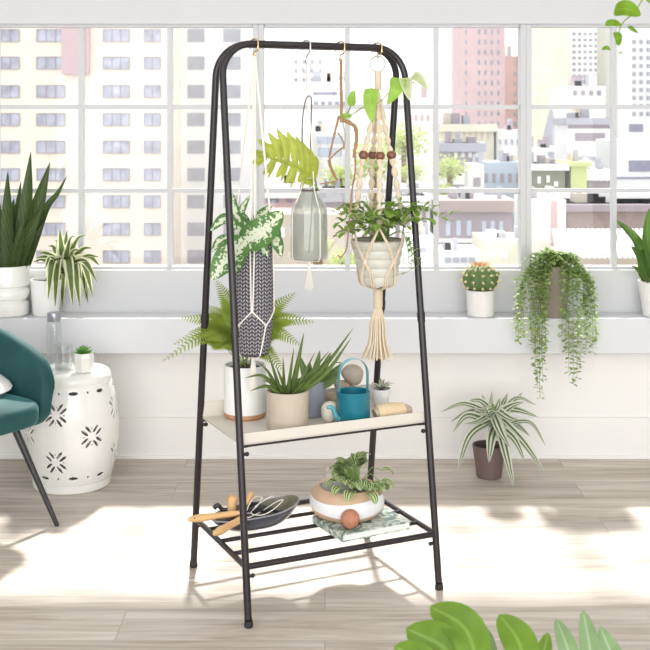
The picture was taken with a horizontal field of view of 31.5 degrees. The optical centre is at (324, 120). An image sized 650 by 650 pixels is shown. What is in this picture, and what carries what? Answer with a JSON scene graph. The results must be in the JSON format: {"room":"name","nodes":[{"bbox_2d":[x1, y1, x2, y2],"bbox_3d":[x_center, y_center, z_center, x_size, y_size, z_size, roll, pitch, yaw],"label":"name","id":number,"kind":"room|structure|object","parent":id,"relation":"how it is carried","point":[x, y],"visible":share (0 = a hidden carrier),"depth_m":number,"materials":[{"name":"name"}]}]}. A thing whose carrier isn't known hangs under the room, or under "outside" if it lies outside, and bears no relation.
{"room":"sunroom","nodes":[
{"label":"sunroom","id":0,"kind":"room"},
{"bbox_2d":[0,459,649,649],"bbox_3d":[0.000,1.400,1.770,5.800,0.060,5.940,0,0,0],"label":"floor","id":1,"kind":"structure","parent":0,"point":[571,537],"depth_m":3.59,"materials":[{"name":"brown wood"}]},
{"bbox_2d":[0,328,58,526],"bbox_3d":[-1.318,1.040,3.820,0.637,0.661,0.671,0,0,35],"label":"tub chair","id":2,"kind":"object","parent":1,"relation":"on","point":[27,404],"visible":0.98,"depth_m":3.93,"materials":[{"name":"teal fabric"}]},
{"bbox_2d":[0,374,11,394],"bbox_3d":[-1.245,0.892,3.930,0.313,0.086,0.288,0,0,-40],"label":"cushion","id":3,"kind":"object","parent":2,"relation":"on","point":[5,384],"visible":1,"depth_m":3.92,"materials":[{"name":"white fabric"}]},
{"bbox_2d":[24,362,118,494],"bbox_3d":[-0.957,1.151,4.360,0.349,0.437,0.349,0,0,45],"label":"garden stool","id":4,"kind":"object","parent":1,"relation":"on","point":[88,401],"visible":0.81,"depth_m":4.22,"materials":[{"name":"white ceramic"}]},
{"bbox_2d":[73,345,96,372],"bbox_3d":[-0.898,0.883,4.291,0.082,0.099,0.087,0,0,-37],"label":"potted succulent","id":5,"kind":"object","parent":4,"relation":"on","point":[83,359],"visible":1,"depth_m":4.26,"materials":[{"name":"white ceramic"}]},
{"bbox_2d":[73,351,93,372],"bbox_3d":[-0.899,0.897,4.290,0.074,0.072,0.074,0,0,-23],"label":"pot","id":6,"kind":"object","parent":5,"relation":"on","point":[83,361],"depth_m":4.26,"materials":[{"name":"white ceramic"}]},
{"bbox_2d":[189,40,442,628],"bbox_3d":[-0.035,0.567,3.459,0.622,1.605,0.491,0,0,-25],"label":"rack","id":7,"kind":"object","parent":1,"relation":"on","point":[245,434],"visible":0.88,"depth_m":3.38,"materials":[{"name":"black metal"}]},
{"bbox_2d":[163,280,312,420],"bbox_3d":[-0.261,0.691,3.490,0.465,0.406,0.220,0,0,-6],"label":"potted fern","id":8,"kind":"object","parent":7,"relation":"on","point":[218,335],"visible":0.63,"depth_m":3.45,"materials":[{"name":"green plant"}]},
{"bbox_2d":[224,360,265,415],"bbox_3d":[-0.242,0.807,3.490,0.128,0.142,0.128,0,0,0],"label":"pot","id":9,"kind":"object","parent":8,"relation":"on","point":[253,403],"depth_m":3.44,"materials":[{"name":"white ceramic"}]},
{"bbox_2d":[210,55,283,391],"bbox_3d":[-0.225,0.300,3.364,0.212,0.984,0.200,0,0,0],"label":"hanging planter","id":10,"kind":"object","parent":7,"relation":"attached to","point":[256,238],"visible":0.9,"depth_m":3.32,"materials":[{"name":"ceramic"}]},
{"bbox_2d":[249,38,258,55],"bbox_3d":[-0.206,-0.215,3.379,0.008,0.055,0.068,0,0,-25],"label":"hook","id":11,"kind":"object","parent":7,"relation":"hanging from","point":[254,53],"visible":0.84,"depth_m":3.36,"materials":[{"name":"gold metal"}]},
{"bbox_2d":[212,495,299,531],"bbox_3d":[-0.205,1.169,3.420,0.277,0.075,0.121,0,0,-25],"label":"oval dish","id":12,"kind":"object","parent":7,"relation":"on","point":[289,503],"visible":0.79,"depth_m":3.41,"materials":[{"name":"stone"}]},
{"bbox_2d":[212,503,227,510],"bbox_3d":[-0.295,1.153,3.420,0.078,0.039,0.014,0,0,0],"label":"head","id":13,"kind":"object","parent":12,"relation":"in","point":[217,505],"visible":0.78,"depth_m":3.42},
{"bbox_2d":[227,495,237,519],"bbox_3d":[-0.276,1.148,3.431,0.033,0.069,0.042,0,0,0],"label":"handle","id":14,"kind":"object","parent":12,"relation":"in","point":[232,500],"visible":0.83,"depth_m":3.42,"materials":[{"name":"brown wood"}]},
{"bbox_2d":[188,506,278,521],"bbox_3d":[-0.264,1.148,3.362,0.271,0.025,0.042,0,0,-18],"label":"trowel","id":15,"kind":"object","parent":12,"relation":"in","point":[227,514],"visible":0.93,"depth_m":3.35,"materials":[{"name":"brown wood"}]},
{"bbox_2d":[213,512,267,535],"bbox_3d":[-0.241,1.162,3.351,0.032,0.030,0.263,0,0,31],"label":"fork","id":16,"kind":"object","parent":12,"relation":"in","point":[224,528],"visible":0.68,"depth_m":3.29,"materials":[{"name":"brown wood"}]},
{"bbox_2d":[246,491,253,506],"bbox_3d":[-0.240,1.149,3.445,0.060,0.078,0.020,0,0,-34],"label":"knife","id":17,"kind":"object","parent":12,"relation":"in","point":[249,497],"visible":0.52,"depth_m":3.45,"materials":[{"name":"brown wood"}]},
{"bbox_2d":[235,501,283,517],"bbox_3d":[-0.195,1.157,3.443,0.166,0.038,0.047,0,0,-24],"label":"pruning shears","id":18,"kind":"object","parent":12,"relation":"in","point":[254,503],"visible":0.19,"depth_m":3.45,"materials":[{"name":"metal"}]},
{"bbox_2d":[247,496,282,517],"bbox_3d":[-0.183,1.135,3.391,0.134,0.055,0.060,0,0,-23],"label":"loop","id":19,"kind":"object","parent":12,"relation":"in","point":[255,496],"visible":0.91,"depth_m":3.39,"materials":[{"name":"white metal"}]},
{"bbox_2d":[246,330,351,429],"bbox_3d":[-0.073,0.749,3.351,0.317,0.289,0.132,0,0,0],"label":"aloe","id":20,"kind":"object","parent":7,"relation":"on","point":[287,406],"visible":0.97,"depth_m":3.33,"materials":[{"name":"green plant"}]},
{"bbox_2d":[266,385,308,429],"bbox_3d":[-0.109,0.838,3.355,0.125,0.112,0.125,0,0,0],"label":"pot","id":21,"kind":"object","parent":20,"relation":"on","point":[287,406],"depth_m":3.31,"materials":[{"name":"beige ceramic"}]},
{"bbox_2d":[301,40,310,64],"bbox_3d":[-0.055,-0.206,3.449,0.008,0.074,0.068,0,0,-25],"label":"hook","id":22,"kind":"object","parent":7,"relation":"hanging from","point":[306,60],"visible":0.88,"depth_m":3.44,"materials":[{"name":"metal"}]},
{"bbox_2d":[250,63,327,289],"bbox_3d":[-0.108,0.166,3.439,0.232,0.678,0.111,0,0,-8],"label":"bottle vase","id":23,"kind":"object","parent":22,"relation":"hanging from","point":[279,150],"visible":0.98,"depth_m":3.42,"materials":[{"name":"clear glass"}]},
{"bbox_2d":[201,384,424,447],"bbox_3d":[-0.035,0.877,3.459,0.678,0.058,0.551,0,0,0],"label":"tray","id":24,"kind":"object","parent":7,"relation":"on","point":[245,434],"depth_m":3.35,"materials":[{"name":"beige wood"}]},
{"bbox_2d":[297,351,341,417],"bbox_3d":[-0.016,0.795,3.498,0.148,0.199,0.097,0,0,0],"label":"potted gasteria","id":25,"kind":"object","parent":7,"relation":"on","point":[316,393],"visible":0.41,"depth_m":3.47,"materials":[{"name":"plant"}]},
{"bbox_2d":[297,378,325,417],"bbox_3d":[-0.043,0.840,3.500,0.094,0.108,0.094,0,0,0],"label":"pot","id":26,"kind":"object","parent":25,"relation":"on","point":[316,393],"depth_m":3.46,"materials":[{"name":"grey ceramic"}]},
{"bbox_2d":[321,401,336,422],"bbox_3d":[0.015,0.863,3.424,0.053,0.063,0.047,0,0,0],"label":"stone","id":27,"kind":"object","parent":7,"relation":"on","point":[326,414],"visible":0.85,"depth_m":3.41,"materials":[{"name":"white stone"}]},
{"bbox_2d":[326,392,336,402],"bbox_3d":[0.029,0.869,3.584,0.054,0.052,0.051,0,0,0],"label":"stone","id":28,"kind":"object","parent":27,"relation":"on","point":[332,396],"visible":0.43,"depth_m":3.57,"materials":[{"name":"brown stone"}]},
{"bbox_2d":[335,41,344,59],"bbox_3d":[0.047,-0.212,3.497,0.008,0.062,0.068,0,0,-25],"label":"hook","id":29,"kind":"object","parent":7,"relation":"hanging from","point":[340,58],"visible":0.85,"depth_m":3.48,"materials":[{"name":"gold metal"}]},
{"bbox_2d":[320,60,427,257],"bbox_3d":[0.145,0.109,3.449,0.321,0.591,0.097,0,0,0],"label":"vine","id":30,"kind":"object","parent":29,"relation":"hanging from","point":[397,85],"visible":1,"depth_m":3.43,"materials":[{"name":"green plant"}]},
{"bbox_2d":[326,358,369,421],"bbox_3d":[0.069,0.797,3.405,0.130,0.194,0.101,0,0,0],"label":"watering can","id":31,"kind":"object","parent":7,"relation":"on","point":[353,403],"visible":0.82,"depth_m":3.37,"materials":[{"name":"teal metal"}]},
{"bbox_2d":[312,507,410,541],"bbox_3d":[0.108,1.196,3.437,0.233,0.022,0.184,0,0,-28],"label":"book","id":32,"kind":"object","parent":7,"relation":"on","point":[386,521],"visible":0.79,"depth_m":3.38,"materials":[{"name":"paper"}]},
{"bbox_2d":[341,509,359,528],"bbox_3d":[0.073,1.157,3.352,0.055,0.055,0.055,0,0,0],"label":"ball","id":33,"kind":"object","parent":32,"relation":"on","point":[350,518],"visible":1,"depth_m":3.33,"materials":[{"name":"ceramic"}]},
{"bbox_2d":[309,451,393,522],"bbox_3d":[0.081,1.094,3.468,0.254,0.180,0.245,0,0,0],"label":"potted plant","id":34,"kind":"object","parent":32,"relation":"on","point":[329,498],"visible":1,"depth_m":3.41,"materials":[{"name":"ceramic"}]},
{"bbox_2d":[311,477,382,522],"bbox_3d":[0.066,1.141,3.478,0.224,0.088,0.224,0,0,0],"label":"pot","id":35,"kind":"object","parent":34,"relation":"attached to","point":[328,501],"depth_m":3.39,"materials":[{"name":"white ceramic"}]},
{"bbox_2d":[374,42,382,57],"bbox_3d":[0.162,-0.218,3.551,0.008,0.050,0.068,0,0,-25],"label":"hook","id":36,"kind":"object","parent":7,"relation":"hanging from","point":[378,54],"visible":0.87,"depth_m":3.53,"materials":[{"name":"gold metal"}]},
{"bbox_2d":[350,56,404,361],"bbox_3d":[0.164,0.267,3.549,0.167,0.938,0.162,0,0,36],"label":"macrame plant hanger","id":37,"kind":"object","parent":36,"relation":"hanging from","point":[377,326],"visible":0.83,"depth_m":3.53,"materials":[{"name":"fabric"}]},
{"bbox_2d":[328,191,459,286],"bbox_3d":[0.209,0.355,3.509,0.401,0.296,0.243,0,0,0],"label":"pot plant","id":38,"kind":"object","parent":37,"relation":"hanging from","point":[379,261],"visible":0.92,"depth_m":3.49,"materials":[{"name":"plant"}]},
{"bbox_2d":[371,378,391,404],"bbox_3d":[0.175,0.857,3.630,0.076,0.075,0.077,0,0,30],"label":"potted plant","id":39,"kind":"object","parent":7,"relation":"on","point":[380,393],"visible":0.95,"depth_m":3.61,"materials":[{"name":"ceramic"}]},
{"bbox_2d":[372,402,412,416],"bbox_3d":[0.201,0.868,3.443,0.127,0.054,0.055,0,0,-28],"label":"spool","id":40,"kind":"object","parent":7,"relation":"on","point":[393,408],"visible":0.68,"depth_m":3.42,"materials":[{"name":"beige fabric"}]},
{"bbox_3d":[0.078,0.860,3.598,0.077,0.071,0.067,0,0,0],"label":"stone","id":41,"kind":"object","parent":7,"relation":"on","visible":0},
{"bbox_2d":[334,380,349,388],"bbox_3d":[0.054,0.827,3.600,0.053,0.035,0.052,0,0,0],"label":"stone","id":42,"kind":"object","parent":41,"relation":"on","point":[343,383],"visible":0.5,"depth_m":3.58,"materials":[{"name":"beige stone"}]},
{"bbox_2d":[341,364,362,384],"bbox_3d":[0.085,0.794,3.605,0.070,0.065,0.064,0,0,0],"label":"stone","id":43,"kind":"object","parent":41,"relation":"on","point":[352,374],"visible":0.98,"depth_m":3.58,"materials":[{"name":"grey stone"}]},
{"bbox_2d":[442,392,544,486],"bbox_3d":[0.642,1.205,4.382,0.395,0.330,0.244,0,0,0],"label":"spider plant","id":44,"kind":"object","parent":1,"relation":"on","point":[490,454],"visible":1,"depth_m":4.39,"materials":[{"name":"plant"}]},
{"bbox_2d":[394,601,620,649],"bbox_3d":[0.286,1.039,1.620,0.374,0.662,0.280,0,0,0],"label":"monstera plant","id":45,"kind":"object","parent":1,"relation":"on","point":[454,625],"visible":1,"depth_m":1.67,"materials":[{"name":"plant"}]},
{"bbox_2d":[0,0,649,311],"bbox_3d":[0.000,-0.005,4.790,5.800,2.750,0.100,0,0,0],"label":"wall","id":46,"kind":"structure","parent":0,"point":[114,290],"depth_m":4.74,"materials":[{"name":"white paint"}]},
{"bbox_2d":[0,24,257,268],"bbox_3d":[-0.827,0.106,4.790,1.105,1.013,0.070,0,0,0],"label":"window","id":47,"kind":"structure","parent":46,"relation":"in","point":[81,190],"depth_m":4.78,"materials":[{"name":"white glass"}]},
{"bbox_2d":[0,312,649,353],"bbox_3d":[0.000,0.855,4.660,5.800,0.141,0.160,0,0,0],"label":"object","id":48,"kind":"structure","parent":46,"relation":"attached to","point":[105,332],"depth_m":4.58,"materials":[{"name":"white paint"}]},
{"bbox_2d":[0,153,65,317],"bbox_3d":[-1.224,0.453,4.648,0.317,0.664,0.174,0,0,16],"label":"potted snake plant","id":49,"kind":"object","parent":48,"relation":"on","point":[22,221],"visible":1,"depth_m":4.63,"materials":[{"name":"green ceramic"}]},
{"bbox_2d":[30,229,99,316],"bbox_3d":[-1.040,0.602,4.623,0.299,0.364,0.199,0,0,0],"label":"spider plant","id":50,"kind":"object","parent":48,"relation":"on","point":[67,262],"visible":0.98,"depth_m":4.59,"materials":[{"name":"plant"}]},
{"bbox_2d":[30,277,61,316],"bbox_3d":[-1.128,0.712,4.660,0.124,0.145,0.124,0,0,0],"label":"pot","id":51,"kind":"object","parent":50,"relation":"on","point":[41,304],"depth_m":4.61,"materials":[{"name":"white ceramic"}]},
{"bbox_2d":[459,261,500,317],"bbox_3d":[0.627,0.675,4.645,0.173,0.218,0.174,0,0,0],"label":"potted cactus","id":52,"kind":"object","parent":48,"relation":"on","point":[480,280],"visible":1,"depth_m":4.60,"materials":[{"name":"plant"}]},
{"bbox_2d":[466,289,494,317],"bbox_3d":[0.626,0.732,4.645,0.115,0.105,0.115,0,0,0],"label":"pot","id":53,"kind":"object","parent":52,"relation":"attached to","point":[480,302],"depth_m":4.60,"materials":[{"name":"white ceramic"}]},
{"bbox_2d":[511,246,599,398],"bbox_3d":[0.898,0.798,4.563,0.341,0.588,0.260,0,0,-18],"label":"trailing plant","id":54,"kind":"object","parent":48,"relation":"on","point":[553,273],"visible":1,"depth_m":4.52,"materials":[{"name":"plant"}]},
{"bbox_2d":[616,209,649,316],"bbox_3d":[1.308,0.566,4.626,0.235,0.438,0.159,0,0,-28],"label":"leaf plant","id":55,"kind":"object","parent":48,"relation":"on","point":[641,250],"visible":1,"depth_m":4.60,"materials":[{"name":"plant"}]},
{"bbox_2d":[0,417,649,458],"bbox_3d":[0.000,1.287,4.679,5.800,0.166,0.022,0,0,0],"label":"baseboard","id":56,"kind":"structure","parent":46,"relation":"attached to","point":[139,437],"depth_m":4.68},
{"bbox_2d":[42,354,649,416],"bbox_3d":[0.000,1.080,4.715,5.800,0.580,0.050,0,0,0],"label":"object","id":57,"kind":"structure","parent":46,"relation":"attached to","point":[145,385],"depth_m":4.69,"materials":[{"name":"white paint"}]},
{"bbox_2d":[258,24,525,269],"bbox_3d":[0.277,0.106,4.790,1.105,1.013,0.070,0,0,0],"label":"window","id":58,"kind":"structure","parent":46,"relation":"in","point":[521,190],"depth_m":4.78,"materials":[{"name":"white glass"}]},
{"bbox_2d":[526,24,649,269],"bbox_3d":[1.382,0.106,4.790,1.105,1.013,0.070,0,0,0],"label":"window","id":59,"kind":"structure","parent":46,"relation":"in","point":[613,190],"depth_m":4.78,"materials":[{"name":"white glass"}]},
{"bbox_2d":[472,440,503,479],"bbox_3d":[0.631,1.308,4.440,0.128,0.125,0.128,0,0,0],"label":"pot","id":60,"kind":"object","parent":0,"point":[485,470],"depth_m":4.39,"materials":[{"name":"brown ceramic"}]},
{"bbox_3d":[0.000,-1.430,1.770,6.000,0.100,6.140,0,0,0],"label":"ceiling","id":61,"kind":"structure","parent":0,"visible":0},
{"bbox_2d":[602,0,649,52],"bbox_3d":[0.638,-0.748,1.985,0.253,1.264,0.200,0,0,-34],"label":"pothos","id":62,"kind":"object","parent":61,"relation":"hanging from","point":[623,7],"visible":1,"depth_m":1.99,"materials":[{"name":"green plant"}]},
{"label":"outside","id":63,"kind":"structure","parent":0,"visible":0},
{"bbox_2d":[265,178,354,261],"bbox_3d":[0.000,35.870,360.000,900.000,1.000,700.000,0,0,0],"label":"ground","id":64,"kind":"structure","parent":63,"point":[265,178],"depth_m":697.20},
{"bbox_2d":[1,28,180,264],"bbox_3d":[-27.095,9.051,113.175,24.996,52.638,7.650,0,0,0],"label":"apartment block","id":65,"kind":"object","parent":64,"relation":"on","point":[125,148],"visible":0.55,"depth_m":109.99,"materials":[{"name":"beige concrete"}]},
{"bbox_2d":[181,28,252,264],"bbox_3d":[-11.565,8.423,124.960,8.187,53.894,14.080,0,0,0],"label":"apartment block","id":66,"kind":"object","parent":64,"relation":"on","point":[201,48],"visible":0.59,"depth_m":118.00,"materials":[{"name":"beige concrete"}]},
{"bbox_2d":[265,174,304,207],"bbox_3d":[-3.816,19.917,102.700,3.896,30.906,6.600,0,0,0],"label":"building","id":67,"kind":"structure","parent":64,"relation":"on","point":[277,200],"depth_m":99.93,"materials":[{"name":"white concrete"}]},
{"bbox_2d":[284,28,331,207],"bbox_3d":[-2.580,6.110,180.960,7.285,58.521,12.080,0,0,0],"label":"tower","id":68,"kind":"structure","parent":64,"relation":"on","point":[295,93],"depth_m":174.99,"materials":[{"name":"white concrete"}]},
{"bbox_2d":[271,208,344,264],"bbox_3d":[-1.565,21.234,90.960,6.182,28.272,6.080,0,0,0],"label":"building","id":69,"kind":"structure","parent":64,"relation":"on","point":[301,216],"depth_m":87.99,"materials":[{"name":"beige concrete"}]},
{"bbox_2d":[301,232,332,264],"bbox_3d":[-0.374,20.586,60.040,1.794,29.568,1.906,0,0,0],"label":"street tree","id":70,"kind":"object","parent":64,"relation":"on","point":[313,244],"visible":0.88,"depth_m":59.80,"materials":[{"name":"green plant"}]},
{"bbox_2d":[308,71,351,207],"bbox_3d":[0.629,14.501,148.960,5.533,41.738,8.080,0,0,0],"label":"building","id":71,"kind":"structure","parent":64,"relation":"on","point":[322,93],"depth_m":145.00,"materials":[{"name":"white concrete"}]},
{"bbox_2d":[312,120,351,261],"bbox_3d":[0.729,17.657,124.960,4.163,35.425,10.080,0,0,0],"label":"building","id":72,"kind":"structure","parent":64,"relation":"on","point":[321,139],"depth_m":120.01,"materials":[{"name":"white concrete"}]},
{"bbox_2d":[319,177,353,207],"bbox_3d":[0.954,20.177,102.700,3.028,30.386,6.600,0,0,0],"label":"building","id":73,"kind":"structure","parent":64,"relation":"on","point":[332,200],"depth_m":99.39,"materials":[{"name":"grey concrete"}]},
{"bbox_2d":[317,161,358,187],"bbox_3d":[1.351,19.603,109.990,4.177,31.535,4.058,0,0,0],"label":"street tree","id":74,"kind":"object","parent":64,"relation":"on","point":[330,176],"visible":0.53,"depth_m":109.48,"materials":[{"name":"green plant"}]},
{"bbox_2d":[324,246,355,264],"bbox_3d":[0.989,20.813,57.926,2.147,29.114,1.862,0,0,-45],"label":"street tree","id":75,"kind":"object","parent":64,"relation":"on","point":[342,260],"visible":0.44,"depth_m":57.83,"materials":[{"name":"green plant"}]},
{"bbox_2d":[350,141,398,235],"bbox_3d":[4.482,18.481,108.053,4.963,33.778,5.175,0,0,0],"label":"street tree","id":76,"kind":"object","parent":64,"relation":"on","point":[375,166],"visible":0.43,"depth_m":107.76,"materials":[{"name":"green plant"}]},
{"bbox_2d":[355,86,432,236],"bbox_3d":[10.284,15.150,168.960,11.587,40.439,4.080,0,0,0],"label":"building","id":77,"kind":"structure","parent":64,"relation":"on","point":[423,116],"depth_m":166.98,"materials":[{"name":"white concrete"}]},
{"bbox_2d":[376,118,431,182],"bbox_3d":[7.762,17.535,114.107,5.649,35.670,5.482,0,0,0],"label":"street tree","id":78,"kind":"object","parent":64,"relation":"on","point":[400,139],"visible":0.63,"depth_m":113.70,"materials":[{"name":"green plant"}]},
{"bbox_2d":[392,182,430,237],"bbox_3d":[7.062,20.195,94.700,2.754,30.349,6.600,0,0,0],"label":"building","id":79,"kind":"structure","parent":64,"relation":"on","point":[422,197],"depth_m":91.99,"materials":[{"name":"white concrete"}]},
{"bbox_2d":[397,161,427,182],"bbox_3d":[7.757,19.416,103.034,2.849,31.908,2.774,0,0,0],"label":"street tree","id":80,"kind":"object","parent":64,"relation":"on","point":[403,170],"visible":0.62,"depth_m":102.70,"materials":[{"name":"green plant"}]},
{"bbox_2d":[400,221,432,264],"bbox_3d":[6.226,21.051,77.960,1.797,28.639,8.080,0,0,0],"label":"building","id":81,"kind":"structure","parent":64,"relation":"on","point":[425,236],"depth_m":74.01,"materials":[{"name":"white concrete"}]},
{"bbox_2d":[431,181,451,194],"bbox_3d":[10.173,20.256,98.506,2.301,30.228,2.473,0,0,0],"label":"street tree","id":82,"kind":"object","parent":64,"relation":"on","point":[443,186],"visible":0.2,"depth_m":98.26,"materials":[{"name":"green plant"}]},
{"bbox_2d":[432,164,463,194],"bbox_3d":[12.594,19.815,115.200,3.246,31.110,5.600,0,0,0],"label":"building","id":83,"kind":"structure","parent":64,"relation":"on","point":[457,183],"depth_m":112.41,"materials":[{"name":"white concrete"}]},
{"bbox_2d":[431,152,470,186],"bbox_3d":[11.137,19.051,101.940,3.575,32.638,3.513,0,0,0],"label":"street tree","id":84,"kind":"object","parent":64,"relation":"on","point":[449,171],"visible":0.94,"depth_m":101.75,"materials":[{"name":"green plant"}]},
{"bbox_2d":[432,238,480,264],"bbox_3d":[7.932,21.208,69.960,2.536,28.324,4.080,0,0,0],"label":"building","id":85,"kind":"structure","parent":64,"relation":"on","point":[450,253],"depth_m":68.00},
{"bbox_2d":[439,131,485,173],"bbox_3d":[15.971,18.284,135.700,4.836,34.171,8.600,0,0,0],"label":"building","id":86,"kind":"structure","parent":64,"relation":"on","point":[467,149],"depth_m":132.00,"materials":[{"name":"grey concrete"}]},
{"bbox_2d":[432,113,496,159],"bbox_3d":[18.474,17.130,153.700,7.625,36.480,8.600,0,0,0],"label":"building","id":87,"kind":"structure","parent":64,"relation":"on","point":[484,133],"depth_m":150.01,"materials":[{"name":"beige concrete"}]},
{"bbox_2d":[430,187,513,244],"bbox_3d":[11.670,20.318,92.700,6.454,30.103,6.600,0,0,0],"label":"building","id":88,"kind":"structure","parent":64,"relation":"on","point":[477,213],"depth_m":89.99,"materials":[{"name":"concrete"}]},
{"bbox_2d":[464,152,483,194],"bbox_3d":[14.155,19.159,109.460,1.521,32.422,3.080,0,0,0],"label":"building","id":89,"kind":"structure","parent":64,"relation":"on","point":[474,177],"depth_m":108.00,"materials":[{"name":"white concrete"}]},
{"bbox_2d":[452,28,504,129],"bbox_3d":[26.036,8.486,196.960,7.251,53.767,14.080,0,0,0],"label":"tower","id":90,"kind":"structure","parent":64,"relation":"on","point":[478,54],"depth_m":190.00,"materials":[{"name":"pink concrete"}]},
{"bbox_2d":[472,226,517,264],"bbox_3d":[11.617,21.134,76.460,3.081,28.472,5.080,0,0,0],"label":"building","id":91,"kind":"structure","parent":64,"relation":"on","point":[496,247],"depth_m":74.01,"materials":[{"name":"beige concrete"}]},
{"bbox_2d":[483,150,517,231],"bbox_3d":[18.692,19.219,122.460,4.246,32.303,5.080,0,0,0],"label":"building","id":92,"kind":"structure","parent":64,"relation":"on","point":[502,172],"depth_m":120.01,"materials":[{"name":"concrete"}]},
{"bbox_2d":[494,119,517,159],"bbox_3d":[23.603,17.525,149.960,3.191,35.690,8.080,0,0,0],"label":"building","id":93,"kind":"structure","parent":64,"relation":"on","point":[506,140],"depth_m":146.00,"materials":[{"name":"white concrete"}]},
{"bbox_2d":[505,46,517,129],"bbox_3d":[32.892,10.882,210.960,3.556,48.977,12.080,0,0,0],"label":"tower","id":94,"kind":"structure","parent":64,"relation":"on","point":[511,62],"depth_m":204.99,"materials":[{"name":"pink concrete"}]},
{"bbox_2d":[514,186,565,261],"bbox_3d":[15.788,20.084,84.960,2.703,30.572,6.080,0,0,0],"label":"building","id":95,"kind":"structure","parent":64,"relation":"on","point":[548,210],"depth_m":82.00,"materials":[{"name":"white concrete"}]},
{"bbox_2d":[517,152,568,187],"bbox_3d":[21.613,19.213,114.700,4.000,32.313,6.600,0,0,0],"label":"building","id":96,"kind":"structure","parent":64,"relation":"on","point":[545,172],"depth_m":112.00,"materials":[{"name":"grey concrete"}]},
{"bbox_2d":[532,136,555,161],"bbox_3d":[24.467,18.557,132.460,3.157,33.626,5.080,0,0,0],"label":"building","id":97,"kind":"structure","parent":64,"relation":"on","point":[543,148],"depth_m":130.01,"materials":[{"name":"white concrete"}]},
{"bbox_2d":[543,110,554,147],"bbox_3d":[29.402,16.946,150.000,2.600,36.848,2.600,0,0,0],"label":"spire","id":98,"kind":"object","parent":97,"relation":"on","point":[549,130],"visible":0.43,"depth_m":149.53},
{"bbox_2d":[532,28,567,146],"bbox_3d":[35.941,4.646,190.960,6.097,61.448,12.080,0,0,0],"label":"tower","id":99,"kind":"structure","parent":64,"relation":"on","point":[549,45],"depth_m":185.01,"materials":[{"name":"beige concrete"}]},
{"bbox_2d":[556,150,591,187],"bbox_3d":[24.673,19.116,114.700,2.154,32.507,6.600,0,0,0],"label":"building","id":100,"kind":"structure","parent":64,"relation":"on","point":[576,176],"depth_m":112.00,"materials":[{"name":"concrete"}]},
{"bbox_2d":[551,75,605,117],"bbox_3d":[35.941,14.457,163.960,6.106,41.827,8.080,0,0,0],"label":"building","id":101,"kind":"structure","parent":64,"relation":"on","point":[590,93],"depth_m":160.00,"materials":[{"name":"white concrete"}]},
{"bbox_2d":[552,109,609,167],"bbox_3d":[31.717,16.780,141.700,5.866,37.180,8.600,0,0,0],"label":"building","id":102,"kind":"structure","parent":64,"relation":"on","point":[577,131],"depth_m":137.99,"materials":[{"name":"white concrete"}]},
{"bbox_2d":[568,28,596,85],"bbox_3d":[45.100,8.373,205.960,5.204,53.994,12.080,0,0,0],"label":"office tower","id":103,"kind":"structure","parent":64,"relation":"on","point":[582,42],"depth_m":200.00,"materials":[{"name":"white concrete"}]},
{"bbox_2d":[537,193,649,197],"bbox_3d":[24.397,20.756,99.460,14.302,29.229,5.080,0,0,0],"label":"building","id":104,"kind":"structure","parent":64,"relation":"on","point":[559,195],"depth_m":97.00,"materials":[{"name":"white concrete"}]},
{"bbox_2d":[549,229,642,264],"bbox_3d":[18.948,21.082,74.733,8.955,27.976,5.533,0,0,0],"label":"building","id":105,"kind":"structure","parent":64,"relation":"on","point":[591,255],"depth_m":74.50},
{"bbox_2d":[582,158,609,187],"bbox_3d":[27.140,19.537,116.700,2.874,31.665,6.600,0,0,0],"label":"building","id":106,"kind":"structure","parent":64,"relation":"on","point":[597,177],"depth_m":114.01,"materials":[{"name":"white concrete"}]},
{"bbox_2d":[561,193,649,246],"bbox_3d":[22.111,20.288,86.700,9.561,30.163,6.600,0,0,0],"label":"building","id":107,"kind":"structure","parent":64,"relation":"on","point":[585,211],"depth_m":84.00,"materials":[{"name":"concrete"}]},
{"bbox_2d":[596,124,649,187],"bbox_3d":[34.576,17.846,127.960,7.206,35.047,8.080,0,0,0],"label":"building","id":108,"kind":"structure","parent":64,"relation":"on","point":[633,155],"depth_m":124.00,"materials":[{"name":"white concrete"}]},
{"bbox_2d":[597,28,649,138],"bbox_3d":[51.362,6.679,186.960,11.240,57.382,14.080,0,0,0],"label":"office tower","id":109,"kind":"structure","parent":64,"relation":"on","point":[633,64],"depth_m":180.02,"materials":[{"name":"white concrete"}]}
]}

